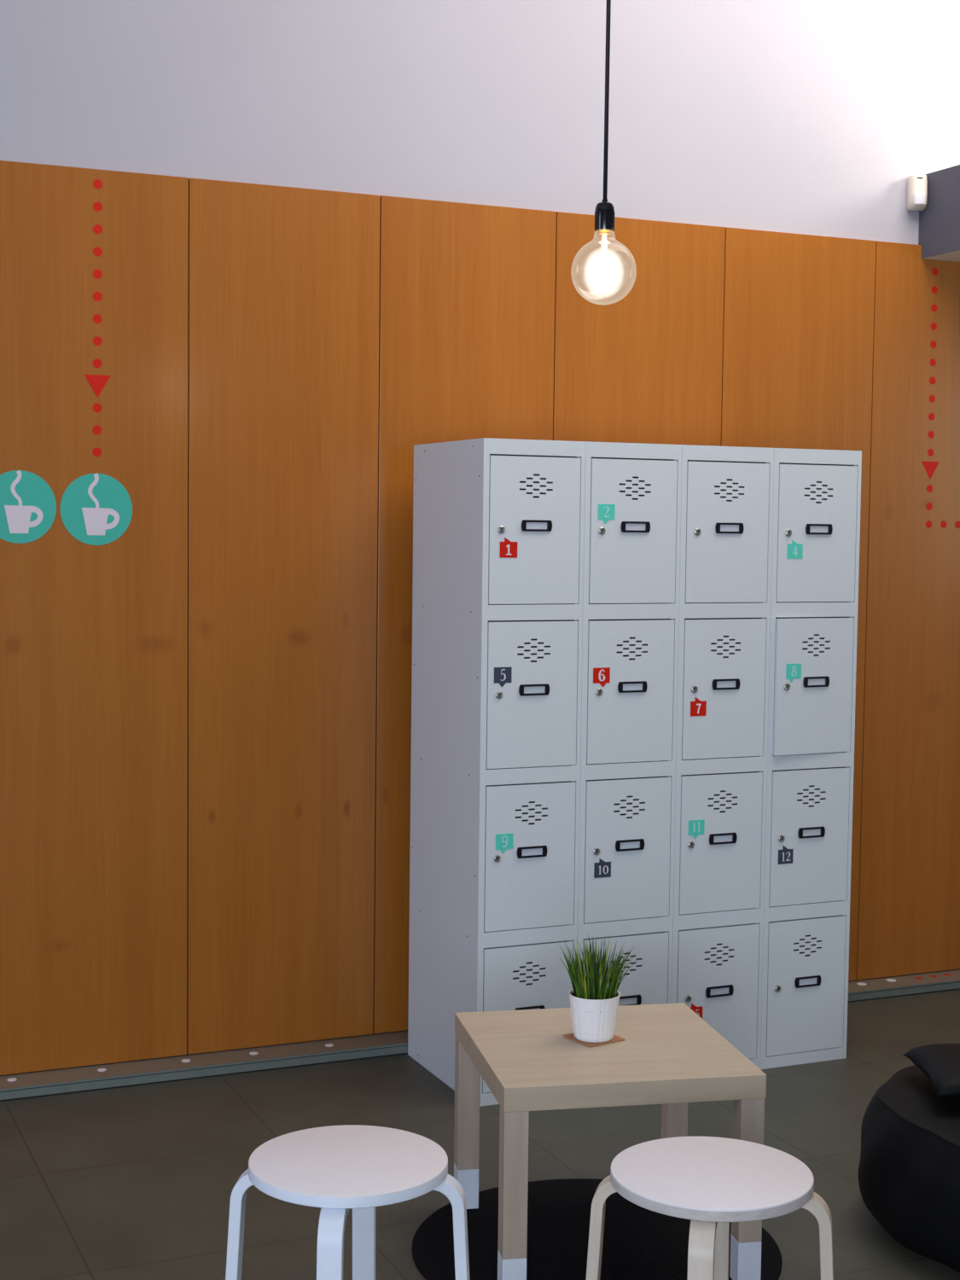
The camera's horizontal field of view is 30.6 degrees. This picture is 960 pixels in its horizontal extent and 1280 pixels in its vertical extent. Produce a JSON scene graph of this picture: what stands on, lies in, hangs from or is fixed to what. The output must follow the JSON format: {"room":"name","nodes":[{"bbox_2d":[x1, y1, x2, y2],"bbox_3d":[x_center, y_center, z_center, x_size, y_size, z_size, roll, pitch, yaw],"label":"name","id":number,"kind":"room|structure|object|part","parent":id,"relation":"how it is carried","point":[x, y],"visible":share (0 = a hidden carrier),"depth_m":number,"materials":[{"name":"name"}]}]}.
{"room":"common room","nodes":[
{"label":"common room","id":0,"kind":"room"},
{"bbox_2d":[0,0,959,244],"bbox_3d":[0.178,-0.892,5.486,10.000,4.211,0.180,-1,4,-24],"label":"wall","id":1,"kind":"structure","parent":0,"point":[805,117],"depth_m":5.30,"materials":[{"name":"paint"}]},
{"bbox_2d":[0,470,56,543],"bbox_3d":[-1.252,-0.362,4.776,0.199,0.199,0.001,-1,4,-24],"label":"sticker","id":2,"kind":"object","parent":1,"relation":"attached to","point":[27,503],"visible":1,"depth_m":4.78,"materials":[{"name":"teal plastic"}]},
{"bbox_2d":[0,160,188,1075],"bbox_3d":[-1.093,-0.044,4.879,0.568,2.492,0.018,-1,4,-24],"label":"wall panel","id":3,"kind":"object","parent":1,"relation":"attached to","point":[94,638],"depth_m":4.88,"materials":[{"name":"orange wood"}]},
{"bbox_2d":[59,473,132,545],"bbox_3d":[-1.061,-0.362,4.860,0.199,0.199,0.001,-1,4,-24],"label":"sticker","id":4,"kind":"object","parent":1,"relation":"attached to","point":[96,509],"visible":1,"depth_m":4.86,"materials":[{"name":"teal plastic"}]},
{"bbox_2d":[92,447,101,456],"bbox_3d":[-1.057,-0.519,4.851,0.026,0.026,0.001,-1,4,-24],"label":"dot","id":5,"kind":"object","parent":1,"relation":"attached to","point":[96,451],"visible":1,"depth_m":4.85,"materials":[{"name":"paint"}]},
{"bbox_2d":[92,424,101,434],"bbox_3d":[-1.056,-0.580,4.847,0.026,0.026,0.001,-1,4,-24],"label":"dot","id":6,"kind":"object","parent":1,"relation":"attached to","point":[96,429],"visible":1,"depth_m":4.85,"materials":[{"name":"plastic"}]},
{"bbox_2d":[92,402,101,412],"bbox_3d":[-1.055,-0.640,4.843,0.026,0.026,0.001,-1,4,-24],"label":"dot","id":7,"kind":"object","parent":1,"relation":"attached to","point":[96,407],"visible":1,"depth_m":4.84,"materials":[{"name":"plastic"}]},
{"bbox_2d":[93,291,102,301],"bbox_3d":[-1.050,-0.944,4.824,0.026,0.026,0.001,-1,4,-24],"label":"dot","id":8,"kind":"object","parent":1,"relation":"attached to","point":[97,296],"visible":1,"depth_m":4.82,"materials":[{"name":"plastic"}]},
{"bbox_2d":[93,202,102,211],"bbox_3d":[-1.046,-1.186,4.809,0.026,0.026,0.001,-1,4,-24],"label":"dot","id":9,"kind":"object","parent":1,"relation":"attached to","point":[97,206],"visible":1,"depth_m":4.81,"materials":[{"name":"plastic"}]},
{"bbox_2d":[93,269,102,279],"bbox_3d":[-1.049,-1.004,4.820,0.026,0.026,0.001,-1,4,-24],"label":"dot","id":10,"kind":"object","parent":1,"relation":"attached to","point":[97,274],"visible":1,"depth_m":4.82,"materials":[{"name":"paint"}]},
{"bbox_2d":[93,179,102,188],"bbox_3d":[-1.045,-1.247,4.805,0.026,0.026,0.001,-1,4,-24],"label":"dot","id":11,"kind":"object","parent":1,"relation":"attached to","point":[97,183],"visible":1,"depth_m":4.80,"materials":[{"name":"paint"}]},
{"bbox_2d":[93,246,102,255],"bbox_3d":[-1.048,-1.065,4.816,0.026,0.026,0.001,-1,4,-24],"label":"dot","id":12,"kind":"object","parent":1,"relation":"attached to","point":[97,251],"visible":1,"depth_m":4.82,"materials":[{"name":"plastic"}]},
{"bbox_2d":[93,224,102,233],"bbox_3d":[-1.047,-1.126,4.813,0.026,0.026,0.001,-1,4,-24],"label":"dot","id":13,"kind":"object","parent":1,"relation":"attached to","point":[97,229],"visible":1,"depth_m":4.81,"materials":[{"name":"paint"}]},
{"bbox_2d":[93,314,102,323],"bbox_3d":[-1.051,-0.883,4.828,0.026,0.026,0.001,-1,4,-24],"label":"dot","id":14,"kind":"object","parent":1,"relation":"attached to","point":[97,318],"visible":1,"depth_m":4.83,"materials":[{"name":"paint"}]},
{"bbox_2d":[93,336,102,345],"bbox_3d":[-1.052,-0.822,4.832,0.026,0.026,0.001,-1,4,-24],"label":"dot","id":15,"kind":"object","parent":1,"relation":"attached to","point":[97,340],"visible":1,"depth_m":4.83,"materials":[{"name":"plastic"}]},
{"bbox_2d":[84,374,110,396],"bbox_3d":[-1.054,-0.699,4.839,0.074,0.062,0.001,-1,4,-24],"label":"red arrow","id":16,"kind":"object","parent":1,"relation":"attached to","point":[97,382],"visible":1,"depth_m":4.84,"materials":[{"name":"paint"}]},
{"bbox_2d":[93,358,102,367],"bbox_3d":[-1.053,-0.761,4.835,0.026,0.026,0.001,-1,4,-24],"label":"dot","id":17,"kind":"object","parent":1,"relation":"attached to","point":[97,363],"visible":1,"depth_m":4.83,"materials":[{"name":"paint"}]},
{"bbox_2d":[186,177,380,1054],"bbox_3d":[-0.570,-0.052,5.107,0.568,2.492,0.018,-1,4,-24],"label":"wall panel","id":18,"kind":"object","parent":1,"relation":"attached to","point":[283,282],"depth_m":5.09,"materials":[{"name":"orange wood"}]},
{"bbox_2d":[372,195,556,1033],"bbox_3d":[-0.046,-0.061,5.335,0.568,2.492,0.018,-1,4,-24],"label":"wall panel","id":19,"kind":"object","parent":1,"relation":"attached to","point":[467,308],"depth_m":5.26,"materials":[{"name":"orange wood"}]},
{"bbox_2d":[0,968,959,1100],"bbox_3d":[0.216,1.202,5.478,10.000,0.034,0.132,-1,4,-24],"label":"baseboard","id":20,"kind":"structure","parent":1,"relation":"attached to","point":[223,1062],"depth_m":5.05,"materials":[{"name":"metal"}]},
{"bbox_2d":[6,1077,16,1081],"bbox_3d":[-1.286,1.208,4.827,0.025,0.002,0.025,-1,4,-24],"label":"disc","id":21,"kind":"object","parent":20,"relation":"on","point":[10,1079],"visible":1,"depth_m":4.82,"materials":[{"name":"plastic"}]},
{"bbox_2d":[97,1068,106,1071],"bbox_3d":[-1.060,1.205,4.922,0.025,0.002,0.025,-1,4,-24],"label":"disc","id":22,"kind":"object","parent":20,"relation":"on","point":[99,1069],"visible":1,"depth_m":4.92,"materials":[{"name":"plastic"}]},
{"bbox_2d":[181,1058,190,1062],"bbox_3d":[-0.840,1.201,5.016,0.025,0.002,0.025,-1,4,-24],"label":"disc","id":23,"kind":"object","parent":20,"relation":"on","point":[183,1060],"visible":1,"depth_m":5.02,"materials":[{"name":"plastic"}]},
{"bbox_2d":[325,1043,333,1047],"bbox_3d":[-0.445,1.195,5.182,0.025,0.002,0.025,-1,4,-24],"label":"disc","id":24,"kind":"object","parent":20,"relation":"on","point":[326,1044],"visible":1,"depth_m":5.18,"materials":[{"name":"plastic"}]},
{"bbox_2d":[856,982,866,985],"bbox_3d":[1.294,1.166,5.954,0.032,0.002,0.032,-1,4,-24],"label":"disc","id":25,"kind":"object","parent":20,"relation":"on","point":[860,983],"visible":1,"depth_m":5.95,"materials":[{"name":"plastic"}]},
{"bbox_2d":[552,211,725,446],"bbox_3d":[0.490,-0.070,5.569,0.596,2.492,0.018,-1,4,-24],"label":"wall panel","id":26,"kind":"object","parent":1,"relation":"attached to","point":[639,360],"depth_m":5.50,"materials":[{"name":"orange wood"}]},
{"bbox_2d":[720,226,875,981],"bbox_3d":[1.031,-0.078,5.805,0.578,2.492,0.018,-1,4,-24],"label":"wall panel","id":27,"kind":"object","parent":1,"relation":"attached to","point":[798,324],"depth_m":5.75,"materials":[{"name":"orange wood"}]},
{"bbox_2d":[856,240,959,980],"bbox_3d":[1.565,-0.087,6.038,0.579,2.492,0.018,-1,4,-24],"label":"wall panel","id":28,"kind":"object","parent":1,"relation":"attached to","point":[909,922],"depth_m":5.99,"materials":[{"name":"orange wood"}]},
{"bbox_2d":[925,520,931,528],"bbox_3d":[1.531,-0.395,5.992,0.026,0.026,0.001,-1,4,-24],"label":"dot","id":29,"kind":"object","parent":28,"relation":"attached to","point":[928,524],"visible":1,"depth_m":5.99,"materials":[{"name":"paint"}]},
{"bbox_2d":[925,502,932,510],"bbox_3d":[1.532,-0.455,5.987,0.026,0.026,0.001,-1,4,-24],"label":"dot","id":30,"kind":"object","parent":28,"relation":"attached to","point":[929,506],"visible":1,"depth_m":5.99,"materials":[{"name":"paint"}]},
{"bbox_2d":[926,484,932,492],"bbox_3d":[1.532,-0.516,5.984,0.026,0.026,0.001,-1,4,-24],"label":"dot","id":31,"kind":"object","parent":28,"relation":"attached to","point":[929,488],"visible":1,"depth_m":5.98,"materials":[{"name":"paint"}]},
{"bbox_2d":[921,460,939,478],"bbox_3d":[1.533,-0.577,5.979,0.074,0.062,0.001,-1,4,-24],"label":"red arrow","id":32,"kind":"object","parent":28,"relation":"attached to","point":[930,467],"visible":1,"depth_m":5.98,"materials":[{"name":"paint"}]},
{"bbox_2d":[927,448,933,456],"bbox_3d":[1.533,-0.637,5.975,0.026,0.026,0.001,-1,4,-24],"label":"dot","id":33,"kind":"object","parent":28,"relation":"attached to","point":[930,452],"visible":1,"depth_m":5.97,"materials":[{"name":"paint"}]},
{"bbox_2d":[929,395,935,402],"bbox_3d":[1.535,-0.819,5.963,0.026,0.026,0.001,-1,4,-24],"label":"dot","id":34,"kind":"object","parent":28,"relation":"attached to","point":[932,398],"visible":1,"depth_m":5.96,"materials":[{"name":"plastic"}]},
{"bbox_2d":[929,377,935,383],"bbox_3d":[1.535,-0.880,5.959,0.026,0.026,0.001,-1,4,-24],"label":"dot","id":35,"kind":"object","parent":28,"relation":"attached to","point":[932,380],"visible":1,"depth_m":5.96,"materials":[{"name":"paint"}]},
{"bbox_2d":[930,340,936,348],"bbox_3d":[1.536,-1.001,5.951,0.026,0.026,0.001,-1,4,-24],"label":"dot","id":36,"kind":"object","parent":28,"relation":"attached to","point":[933,344],"visible":1,"depth_m":5.95,"materials":[{"name":"plastic"}]},
{"bbox_2d":[930,358,936,366],"bbox_3d":[1.536,-0.941,5.955,0.026,0.026,0.001,-1,4,-24],"label":"dot","id":37,"kind":"object","parent":28,"relation":"attached to","point":[933,362],"visible":1,"depth_m":5.95,"materials":[{"name":"paint"}]},
{"bbox_2d":[930,322,936,330],"bbox_3d":[1.536,-1.062,5.947,0.026,0.026,0.001,-1,4,-24],"label":"dot","id":38,"kind":"object","parent":28,"relation":"attached to","point":[933,326],"visible":1,"depth_m":5.95,"materials":[{"name":"paint"}]},
{"bbox_2d":[930,304,936,312],"bbox_3d":[1.537,-1.123,5.943,0.026,0.026,0.001,-1,4,-24],"label":"dot","id":39,"kind":"object","parent":28,"relation":"attached to","point":[933,307],"visible":1,"depth_m":5.94,"materials":[{"name":"plastic"}]},
{"bbox_2d":[931,285,937,293],"bbox_3d":[1.537,-1.183,5.939,0.026,0.026,0.001,-1,4,-24],"label":"dot","id":40,"kind":"object","parent":28,"relation":"attached to","point":[934,289],"visible":1,"depth_m":5.94,"materials":[{"name":"paint"}]},
{"bbox_2d":[931,267,938,275],"bbox_3d":[1.538,-1.244,5.935,0.026,0.026,0.001,-1,4,-24],"label":"dot","id":41,"kind":"object","parent":28,"relation":"attached to","point":[934,271],"visible":1,"depth_m":5.93,"materials":[{"name":"plastic"}]},
{"bbox_2d":[940,520,946,528],"bbox_3d":[1.588,-0.396,6.016,0.026,0.026,0.001,-1,4,-24],"label":"dot","id":42,"kind":"object","parent":28,"relation":"attached to","point":[943,524],"visible":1,"depth_m":6.02,"materials":[{"name":"paint"}]},
{"bbox_2d":[906,174,927,210],"bbox_3d":[1.462,-1.495,5.860,0.062,0.113,0.062,1,4,0],"label":"sensor","id":43,"kind":"object","parent":1,"relation":"attached to","point":[916,183],"visible":1,"depth_m":5.84,"materials":[{"name":"beige plastic"}]},
{"bbox_2d":[928,430,934,438],"bbox_3d":[1.534,-0.698,5.971,0.026,0.026,0.001,-1,4,-24],"label":"dot","id":44,"kind":"object","parent":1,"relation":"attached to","point":[931,433],"visible":1,"depth_m":5.97,"materials":[{"name":"plastic"}]},
{"bbox_2d":[928,413,934,420],"bbox_3d":[1.534,-0.759,5.967,0.026,0.026,0.001,-1,4,-24],"label":"dot","id":45,"kind":"object","parent":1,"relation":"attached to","point":[931,416],"visible":1,"depth_m":5.97,"materials":[{"name":"plastic"}]},
{"bbox_2d":[918,164,959,261],"bbox_3d":[2.731,-1.378,5.461,1.927,0.278,1.844,-1,4,-24],"label":"beam","id":46,"kind":"structure","parent":1,"relation":"attached to","point":[939,231],"depth_m":5.81,"materials":[{"name":"grey paint"}]},
{"bbox_2d":[954,520,959,528],"bbox_3d":[1.643,-0.397,6.040,0.026,0.026,0.001,-1,4,-24],"label":"dot","id":47,"kind":"object","parent":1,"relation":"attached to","point":[957,523],"visible":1,"depth_m":6.04,"materials":[{"name":"paint"}]},
{"bbox_2d":[0,989,959,1279],"bbox_3d":[1.846,1.530,1.754,10.000,0.100,9.000,-1,4,-24],"label":"floor","id":48,"kind":"structure","parent":0,"point":[137,1182],"depth_m":4.40,"materials":[{"name":"tile"}]},
{"bbox_2d":[225,1124,469,1279],"bbox_3d":[-0.234,1.140,3.112,0.351,0.452,0.351,-2,5,-41],"label":"stool","id":49,"kind":"object","parent":48,"relation":"on","point":[335,1169],"visible":1,"depth_m":3.07,"materials":[{"name":"white laminate"}]},
{"bbox_3d":[-0.383,1.149,3.124,0.158,0.430,0.042,1,4,4],"label":"leg","id":50,"kind":"part","parent":49,"relation":"part of","materials":[{"name":"white paint"}]},
{"bbox_3d":[-0.246,1.161,2.965,0.042,0.430,0.158,1,4,4],"label":"leg","id":51,"kind":"part","parent":49,"relation":"part of","materials":[{"name":"white paint"}]},
{"bbox_3d":[-0.232,0.925,3.098,0.351,0.022,0.351,1,4,4],"label":"seat","id":52,"kind":"part","parent":49,"relation":"part of","materials":[{"name":"white laminate"}]},
{"bbox_3d":[-0.223,1.142,3.261,0.042,0.430,0.158,1,4,4],"label":"leg","id":53,"kind":"part","parent":49,"relation":"part of","materials":[{"name":"white paint"}]},
{"bbox_3d":[-0.086,1.154,3.102,0.158,0.430,0.042,1,4,4],"label":"leg","id":54,"kind":"part","parent":49,"relation":"part of","materials":[{"name":"white paint"}]},
{"bbox_2d":[412,1178,782,1279],"bbox_3d":[0.252,1.323,3.825,0.800,0.007,0.800,-1,4,-24],"label":"round rug","id":55,"kind":"object","parent":48,"relation":"on","point":[639,1242],"visible":0.65,"depth_m":3.85,"materials":[{"name":"black carpet"}]},
{"bbox_2d":[453,1002,766,1279],"bbox_3d":[0.262,1.096,3.836,0.550,0.444,0.550,0,4,-11],"label":"side table","id":56,"kind":"object","parent":55,"relation":"on","point":[669,1056],"visible":0.74,"depth_m":3.65,"materials":[{"name":"brown wood"}]},
{"bbox_3d":[-0.030,1.105,4.033,0.050,0.394,0.050,0,4,-11],"label":"leg","id":57,"kind":"part","parent":56,"relation":"part of","materials":[{"name":"brown wood"}]},
{"bbox_3d":[0.067,1.137,3.546,0.050,0.394,0.050,0,4,-11],"label":"leg","id":58,"kind":"part","parent":56,"relation":"part of","materials":[{"name":"brown wood"}]},
{"bbox_2d":[563,1033,624,1047],"bbox_3d":[0.250,0.871,3.846,0.097,0.004,0.097,-2,4,-35],"label":"coaster","id":59,"kind":"object","parent":56,"relation":"on","point":[616,1038],"visible":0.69,"depth_m":3.82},
{"bbox_2d":[558,934,639,1042],"bbox_3d":[0.249,0.756,3.833,0.164,0.227,0.158,4,5,39],"label":"potted plant","id":60,"kind":"object","parent":59,"relation":"on","point":[594,1005],"visible":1,"depth_m":3.81,"materials":[{"name":"green plant"}]},
{"bbox_3d":[0.250,0.820,3.839,0.113,0.098,0.113,-1,4,-24],"label":"pot","id":61,"kind":"part","parent":60,"relation":"part of","materials":[{"name":"white ceramic"}]},
{"bbox_3d":[0.250,0.789,3.837,0.105,0.024,0.105,-1,4,-24],"label":"pot","id":62,"kind":"part","parent":60,"relation":"part of","materials":[{"name":"white ceramic"}]},
{"bbox_3d":[0.458,1.105,4.129,0.050,0.394,0.050,0,4,-11],"label":"leg","id":63,"kind":"part","parent":56,"relation":"part of","materials":[{"name":"brown wood"}]},
{"bbox_3d":[0.554,1.137,3.643,0.050,0.394,0.050,0,4,-11],"label":"leg","id":64,"kind":"part","parent":56,"relation":"part of","materials":[{"name":"brown wood"}]},
{"bbox_2d":[407,437,861,1106],"bbox_3d":[0.451,0.341,5.158,1.203,1.800,0.520,-1,4,-24],"label":"tall cabinet","id":65,"kind":"object","parent":48,"relation":"on","point":[634,665],"visible":0.95,"depth_m":4.92,"materials":[{"name":"metal"}]},
{"bbox_3d":[0.129,1.028,4.805,0.266,0.394,0.016,-1,4,-24],"label":"door","id":66,"kind":"part","parent":65,"relation":"part of","materials":[{"name":"paint"}]},
{"bbox_3d":[0.134,0.587,4.776,0.266,0.394,0.016,-1,4,-24],"label":"door","id":67,"kind":"part","parent":65,"relation":"part of","materials":[{"name":"paint"}]},
{"bbox_3d":[0.140,0.146,4.747,0.266,0.394,0.016,-1,4,-24],"label":"door","id":68,"kind":"part","parent":65,"relation":"part of","materials":[{"name":"paint"}]},
{"bbox_3d":[0.145,-0.294,4.719,0.266,0.394,0.016,-1,4,-24],"label":"door","id":69,"kind":"part","parent":65,"relation":"part of","materials":[{"name":"paint"}]},
{"bbox_3d":[0.404,1.023,4.925,0.266,0.394,0.016,-1,4,-24],"label":"door","id":70,"kind":"part","parent":65,"relation":"part of","materials":[{"name":"paint"}]},
{"bbox_3d":[0.410,0.583,4.896,0.266,0.394,0.016,-1,4,-24],"label":"door","id":71,"kind":"part","parent":65,"relation":"part of","materials":[{"name":"paint"}]},
{"bbox_3d":[0.415,0.142,4.868,0.266,0.394,0.016,-1,4,-24],"label":"door","id":72,"kind":"part","parent":65,"relation":"part of","materials":[{"name":"paint"}]},
{"bbox_3d":[0.420,-0.299,4.839,0.266,0.394,0.016,-1,4,-24],"label":"door","id":73,"kind":"part","parent":65,"relation":"part of","materials":[{"name":"paint"}]},
{"bbox_3d":[0.680,1.019,5.045,0.266,0.394,0.016,-1,4,-24],"label":"door","id":74,"kind":"part","parent":65,"relation":"part of","materials":[{"name":"paint"}]},
{"bbox_3d":[0.685,0.578,5.016,0.266,0.394,0.016,-1,4,-24],"label":"door","id":75,"kind":"part","parent":65,"relation":"part of","materials":[{"name":"paint"}]},
{"bbox_3d":[0.691,0.138,4.988,0.266,0.394,0.016,-1,4,-24],"label":"door","id":76,"kind":"part","parent":65,"relation":"part of","materials":[{"name":"paint"}]},
{"bbox_3d":[0.696,-0.303,4.959,0.266,0.394,0.016,-1,4,-24],"label":"door","id":77,"kind":"part","parent":65,"relation":"part of","materials":[{"name":"paint"}]},
{"bbox_3d":[0.956,1.014,5.165,0.266,0.394,0.016,-1,4,-24],"label":"door","id":78,"kind":"part","parent":65,"relation":"part of","materials":[{"name":"paint"}]},
{"bbox_3d":[0.961,0.574,5.137,0.266,0.394,0.016,-1,4,-24],"label":"door","id":79,"kind":"part","parent":65,"relation":"part of","materials":[{"name":"paint"}]},
{"bbox_3d":[0.968,0.133,5.103,0.266,0.394,0.016,-1,4,-26],"label":"door","id":80,"kind":"part","parent":65,"relation":"part of","materials":[{"name":"paint"}]},
{"bbox_3d":[0.972,-0.308,5.080,0.266,0.394,0.016,-1,4,-24],"label":"door","id":81,"kind":"part","parent":65,"relation":"part of","materials":[{"name":"paint"}]},
{"bbox_2d":[585,1136,833,1279],"bbox_3d":[0.401,1.150,3.074,0.351,0.452,0.351,-2,4,-33],"label":"stool","id":82,"kind":"object","parent":48,"relation":"on","point":[712,1183],"visible":1,"depth_m":3.02,"materials":[{"name":"white laminate"}]},
{"bbox_3d":[0.254,1.157,3.106,0.158,0.430,0.042,1,4,12],"label":"leg","id":83,"kind":"part","parent":82,"relation":"part of","materials":[{"name":"white wood"}]},
{"bbox_3d":[0.369,1.170,2.929,0.042,0.430,0.158,1,4,12],"label":"leg","id":84,"kind":"part","parent":82,"relation":"part of","materials":[{"name":"white wood"}]},
{"bbox_3d":[0.403,0.935,3.061,0.351,0.022,0.351,1,4,12],"label":"seat","id":85,"kind":"part","parent":82,"relation":"part of","materials":[{"name":"white laminate"}]},
{"bbox_3d":[0.431,1.152,3.221,0.042,0.430,0.158,1,4,12],"label":"leg","id":86,"kind":"part","parent":82,"relation":"part of","materials":[{"name":"white wood"}]},
{"bbox_3d":[0.546,1.165,3.045,0.158,0.430,0.042,1,4,12],"label":"leg","id":87,"kind":"part","parent":82,"relation":"part of","materials":[{"name":"white wood"}]},
{"bbox_2d":[858,1064,959,1273],"bbox_3d":[1.313,1.181,3.917,0.882,0.303,0.896,-1,4,-24],"label":"bean bag","id":88,"kind":"object","parent":48,"relation":"on","point":[909,1167],"visible":0.91,"depth_m":3.78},
{"bbox_2d":[902,1043,959,1098],"bbox_3d":[1.268,0.977,3.974,0.553,0.088,0.300,1,4,-1],"label":"cushion","id":89,"kind":"object","parent":88,"relation":"on","point":[940,1062],"visible":1,"depth_m":3.94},
{"bbox_3d":[1.933,-2.766,1.395,10.000,0.099,8.824,-1,4,-24],"label":"ceiling","id":90,"kind":"structure","parent":0,"visible":0},
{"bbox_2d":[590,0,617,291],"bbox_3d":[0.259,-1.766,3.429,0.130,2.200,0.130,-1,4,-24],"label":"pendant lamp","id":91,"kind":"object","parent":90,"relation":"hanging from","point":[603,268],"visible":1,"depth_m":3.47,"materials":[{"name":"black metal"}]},
{"bbox_3d":[0.247,-0.786,3.492,0.011,0.049,0.011,-2,5,-35],"label":"glass stem","id":92,"kind":"part","parent":91,"relation":"part of","materials":[{"name":"white glass"}]},
{"bbox_3d":[0.261,-1.865,3.422,0.009,2.002,0.008,-1,4,-24],"label":"cord","id":93,"kind":"part","parent":91,"relation":"part of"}
]}

